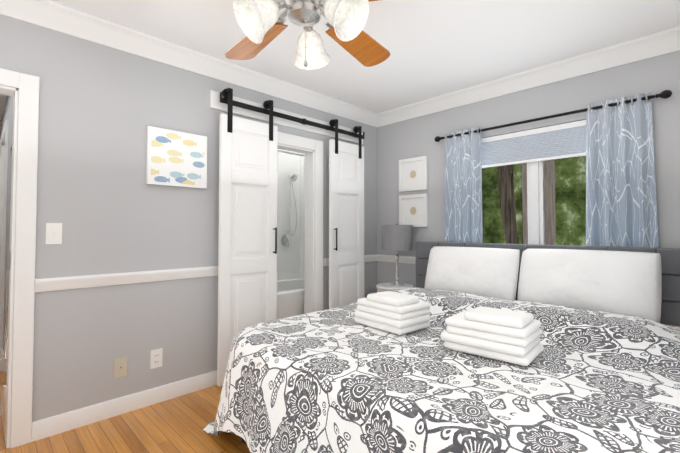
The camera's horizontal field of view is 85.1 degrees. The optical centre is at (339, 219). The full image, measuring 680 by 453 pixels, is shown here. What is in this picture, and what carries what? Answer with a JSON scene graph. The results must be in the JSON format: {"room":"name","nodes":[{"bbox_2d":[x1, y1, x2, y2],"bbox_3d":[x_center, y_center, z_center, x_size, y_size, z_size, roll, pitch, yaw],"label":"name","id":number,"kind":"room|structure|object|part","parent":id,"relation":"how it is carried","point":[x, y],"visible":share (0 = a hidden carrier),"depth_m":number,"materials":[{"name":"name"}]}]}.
{"room":"bedroom","nodes":[
{"label":"bedroom","id":0,"kind":"room"},
{"bbox_2d":[0,96,12,352],"bbox_3d":[-2.901,0.037,3.308,0.120,2.390,3.300,2,-2,-45],"label":"wall","id":1,"kind":"structure","parent":0,"point":[8,112],"depth_m":2.97,"materials":[{"name":"grey paint"}]},
{"bbox_2d":[0,119,7,368],"bbox_3d":[-3.445,0.184,3.765,0.028,2.120,1.820,2,-2,-45],"label":"trim","id":2,"kind":"structure","parent":1,"relation":"attached to","point":[3,168],"depth_m":3.28,"materials":[{"name":"white wood"}]},
{"bbox_2d":[9,156,11,254],"bbox_3d":[-2.470,0.331,3.261,0.660,1.800,0.019,2,-2,-45],"label":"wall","id":3,"kind":"structure","parent":0,"point":[10,204],"depth_m":3.03,"materials":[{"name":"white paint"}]},
{"bbox_2d":[0,371,250,452],"bbox_3d":[-2.710,1.305,4.156,5.730,0.100,10.870,2,-2,-45],"label":"floor","id":4,"kind":"structure","parent":0,"point":[179,424],"depth_m":2.08,"materials":[{"name":"brown wood"}]},
{"bbox_2d":[4,257,8,379],"bbox_3d":[-2.237,0.664,3.004,0.675,1.120,0.630,2,-2,-45],"label":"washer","id":5,"kind":"object","parent":4,"relation":"on","point":[6,319],"depth_m":2.87,"materials":[{"name":"white"}]},
{"bbox_2d":[376,283,413,292],"bbox_3d":[0.538,0.939,3.609,0.370,0.602,0.370,2,-2,-45],"label":"nightstand","id":6,"kind":"object","parent":4,"relation":"on","point":[382,287],"visible":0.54,"depth_m":3.53,"materials":[{"name":"white"}]},
{"bbox_2d":[382,223,412,285],"bbox_3d":[0.559,0.335,3.633,0.300,0.607,0.300,2,-2,-45],"label":"table lamp","id":7,"kind":"object","parent":6,"relation":"on","point":[396,237],"visible":1,"depth_m":3.52,"materials":[{"name":"grey fabric"}]},
{"bbox_2d":[203,241,679,452],"bbox_3d":[0.692,0.684,2.083,2.191,1.030,2.072,2,-2,-45],"label":"bed","id":8,"kind":"object","parent":4,"relation":"on","point":[337,380],"visible":0.75,"depth_m":1.49,"materials":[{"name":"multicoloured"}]},
{"bbox_2d":[354,291,430,334],"bbox_3d":[0.300,0.524,2.166,0.277,0.184,0.378,1,-2,-40],"label":"towels","id":9,"kind":"object","parent":8,"relation":"on","point":[395,313],"visible":1,"depth_m":2.05,"materials":[{"name":"white fabric"}]},
{"bbox_2d":[424,246,519,299],"bbox_3d":[1.025,0.422,2.959,0.258,0.402,0.760,2,-2,-45],"label":"pillow","id":10,"kind":"object","parent":8,"relation":"on","point":[489,272],"visible":0.94,"depth_m":2.83,"materials":[{"name":"white fabric"}]},
{"bbox_2d":[440,306,543,365],"bbox_3d":[0.700,0.511,1.717,0.381,0.184,0.280,-1,-2,41],"label":"towels","id":11,"kind":"object","parent":8,"relation":"on","point":[510,336],"visible":1,"depth_m":1.61,"materials":[{"name":"white fabric"}]},
{"bbox_2d":[517,249,661,322],"bbox_3d":[1.568,0.402,2.400,0.268,0.409,0.780,2,-2,-45],"label":"pillow","id":12,"kind":"object","parent":8,"relation":"on","point":[624,283],"visible":0.94,"depth_m":2.27,"materials":[{"name":"white fabric"}]},
{"bbox_2d":[0,14,376,421],"bbox_3d":[-1.206,0.017,2.577,4.650,2.390,0.120,2,-2,-45],"label":"wall","id":13,"kind":"structure","parent":0,"point":[102,108],"depth_m":2.32,"materials":[{"name":"grey paint"}]},
{"bbox_2d":[0,68,39,448],"bbox_3d":[-2.062,0.196,1.730,0.980,1.985,0.156,2,-2,-45],"label":"door frame","id":14,"kind":"structure","parent":13,"relation":"attached to","point":[19,381],"depth_m":1.98,"materials":[{"name":"white wood"}]},
{"bbox_2d":[45,223,61,243],"bbox_3d":[-1.609,0.078,2.086,0.074,0.120,0.013,2,-2,-45],"label":"bedroom light switch","id":15,"kind":"object","parent":13,"relation":"attached to","point":[53,233],"visible":1,"depth_m":2.08,"materials":[{"name":"white plastic"}]},
{"bbox_2d":[114,356,127,378],"bbox_3d":[-1.365,0.920,2.307,0.074,0.120,0.007,2,-2,-45],"label":"electrical outlet","id":16,"kind":"object","parent":13,"relation":"attached to","point":[120,367],"visible":1,"depth_m":2.30,"materials":[{"name":"beige plastic"}]},
{"bbox_2d":[31,370,216,441],"bbox_3d":[-1.228,1.158,2.430,1.225,0.100,0.014,2,-2,-45],"label":"baseboard","id":17,"kind":"structure","parent":13,"relation":"attached to","point":[58,424],"depth_m":2.27,"materials":[{"name":"white wood"}]},
{"bbox_2d":[35,266,217,291],"bbox_3d":[-1.225,0.372,2.448,1.225,0.072,0.024,2,-2,-45],"label":"trim","id":18,"kind":"structure","parent":13,"relation":"attached to","point":[63,283],"depth_m":2.30,"materials":[{"name":"white wood"}]},
{"bbox_2d":[150,348,162,368],"bbox_3d":[-1.214,0.919,2.453,0.074,0.120,0.010,2,-2,-45],"label":"electrical outlet","id":19,"kind":"object","parent":13,"relation":"attached to","point":[156,358],"visible":1,"depth_m":2.45,"materials":[{"name":"white plastic"}]},
{"bbox_2d":[146,126,206,188],"bbox_3d":[-1.119,-0.419,2.564,0.400,0.380,0.032,2,-2,-45],"label":"canvas artwork","id":20,"kind":"object","parent":13,"relation":"attached to","point":[176,158],"visible":1,"depth_m":2.54,"materials":[{"name":"white fabric"}]},
{"bbox_2d":[0,0,379,126],"bbox_3d":[-1.131,-1.122,2.531,4.410,0.115,0.095,2,-2,-45],"label":"crown molding","id":21,"kind":"structure","parent":13,"relation":"attached to","point":[51,15],"depth_m":2.48,"materials":[{"name":"white wood"}]},
{"bbox_2d":[210,90,362,143],"bbox_3d":[-0.362,-0.878,3.333,1.680,0.130,0.022,2,-2,-45],"label":"trim","id":22,"kind":"structure","parent":13,"relation":"attached to","point":[216,103],"depth_m":3.17,"materials":[{"name":"white wood"}]},
{"bbox_2d":[217,88,364,386],"bbox_3d":[-0.304,0.120,3.254,1.610,2.176,0.133,2,-2,-45],"label":"door","id":23,"kind":"structure","parent":13,"relation":"in","point":[247,266],"depth_m":2.82,"materials":[{"name":"white painted wood"},{"name":"black iron"}]},
{"bbox_3d":[-0.329,-0.888,3.314,1.600,0.080,0.052,2,-2,-45],"label":"barn door rail","id":24,"kind":"part","parent":23,"relation":"part of","materials":[{"name":"black metal"}]},
{"bbox_2d":[329,119,363,308],"bbox_3d":[0.077,0.130,3.608,0.460,2.176,0.103,2,-2,-45],"label":"door","id":25,"kind":"structure","parent":23,"relation":"hanging from","point":[346,223],"depth_m":3.58,"materials":[{"name":"white painted wood"},{"name":"black iron"}]},
{"bbox_2d":[277,132,322,313],"bbox_3d":[-0.521,0.240,3.236,0.880,1.980,0.142,2,-2,-45],"label":"door frame","id":26,"kind":"structure","parent":13,"relation":"attached to","point":[313,268],"depth_m":3.45,"materials":[{"name":"white wood"}]},
{"bbox_2d":[324,254,377,265],"bbox_3d":[0.124,0.409,3.774,0.760,0.072,0.024,2,-2,-45],"label":"trim","id":27,"kind":"structure","parent":13,"relation":"attached to","point":[367,258],"depth_m":3.93,"materials":[{"name":"white wood"}]},
{"bbox_2d":[277,149,304,319],"bbox_3d":[-0.634,0.053,3.890,1.970,2.390,0.950,2,-2,-45],"label":"shower","id":28,"kind":"structure","parent":0,"point":[290,280],"depth_m":4.39,"materials":[{"name":"white plastic"}]},
{"bbox_2d":[281,174,296,246],"bbox_3d":[-0.573,-0.105,4.333,0.161,0.851,0.170,2,-2,-45],"label":"shower head","id":29,"kind":"object","parent":28,"relation":"attached to","point":[285,239],"visible":1,"depth_m":4.37,"materials":[{"name":"silver metal"}]},
{"bbox_2d":[277,150,304,156],"bbox_3d":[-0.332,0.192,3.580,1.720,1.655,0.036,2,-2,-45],"label":"curtain rod","id":30,"kind":"object","parent":28,"relation":"attached to","point":[292,153],"depth_m":3.47,"materials":[{"name":"white"}]},
{"bbox_2d":[0,0,679,124],"bbox_3d":[-2.710,-1.184,4.224,5.730,0.100,10.870,2,-2,-45],"label":"ceiling","id":31,"kind":"structure","parent":0,"point":[435,48],"depth_m":2.38,"materials":[{"name":"white paint"}]},
{"bbox_2d":[225,0,389,69],"bbox_3d":[-0.160,-0.906,1.564,1.318,0.600,1.299,2,-2,-45],"label":"ceiling fan","id":32,"kind":"object","parent":31,"relation":"hanging from","point":[261,24],"visible":1,"depth_m":1.49,"materials":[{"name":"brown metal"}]},
{"bbox_2d":[377,50,679,287],"bbox_3d":[1.562,0.028,2.993,0.120,2.390,3.170,2,-2,-45],"label":"wall","id":33,"kind":"structure","parent":0,"point":[406,139],"depth_m":3.00,"materials":[{"name":"grey paint"}]},
{"bbox_2d":[377,254,416,263],"bbox_3d":[1.451,0.387,2.993,0.024,0.072,3.000,2,-2,-45],"label":"trim","id":34,"kind":"structure","parent":33,"relation":"attached to","point":[385,258],"depth_m":3.85,"materials":[{"name":"white wood"}]},
{"bbox_2d":[399,193,427,226],"bbox_3d":[0.735,-0.089,3.726,0.030,0.325,0.330,2,-2,-45],"label":"framed artwork","id":35,"kind":"object","parent":33,"relation":"attached to","point":[413,209],"visible":0.83,"depth_m":3.71,"materials":[{"name":"white paper"}]},
{"bbox_2d":[399,156,427,191],"bbox_3d":[0.735,-0.457,3.736,0.030,0.330,0.330,2,-2,-45],"label":"framed artwork","id":36,"kind":"object","parent":33,"relation":"attached to","point":[413,174],"visible":1,"depth_m":3.73,"materials":[{"name":"white paper"}]},
{"bbox_2d":[380,26,679,126],"bbox_3d":[1.446,-1.110,2.987,0.095,0.115,2.820,2,-2,-45],"label":"crown molding","id":37,"kind":"structure","parent":33,"relation":"attached to","point":[667,41],"depth_m":2.82,"materials":[{"name":"white wood"}]},
{"bbox_2d":[481,120,585,167],"bbox_3d":[1.547,-0.593,2.974,0.034,0.260,1.036,2,-2,-45],"label":"window blind","id":38,"kind":"object","parent":33,"relation":"attached to","point":[561,141],"visible":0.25,"depth_m":2.95,"materials":[{"name":"white fabric"}]},
{"bbox_2d":[482,156,585,245],"bbox_3d":[1.566,-0.207,2.982,0.102,1.040,1.060,2,-2,-45],"label":"window","id":39,"kind":"structure","parent":33,"relation":"in","point":[542,203],"depth_m":2.97,"materials":[{"name":"glass"}]},
{"bbox_2d":[435,90,671,247],"bbox_3d":[1.501,0.173,2.908,0.080,1.975,1.690,2,-2,-45],"label":"curtain","id":40,"kind":"object","parent":33,"relation":"attached to","point":[621,208],"visible":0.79,"depth_m":2.55,"materials":[{"name":"blue fabric"}]}
]}

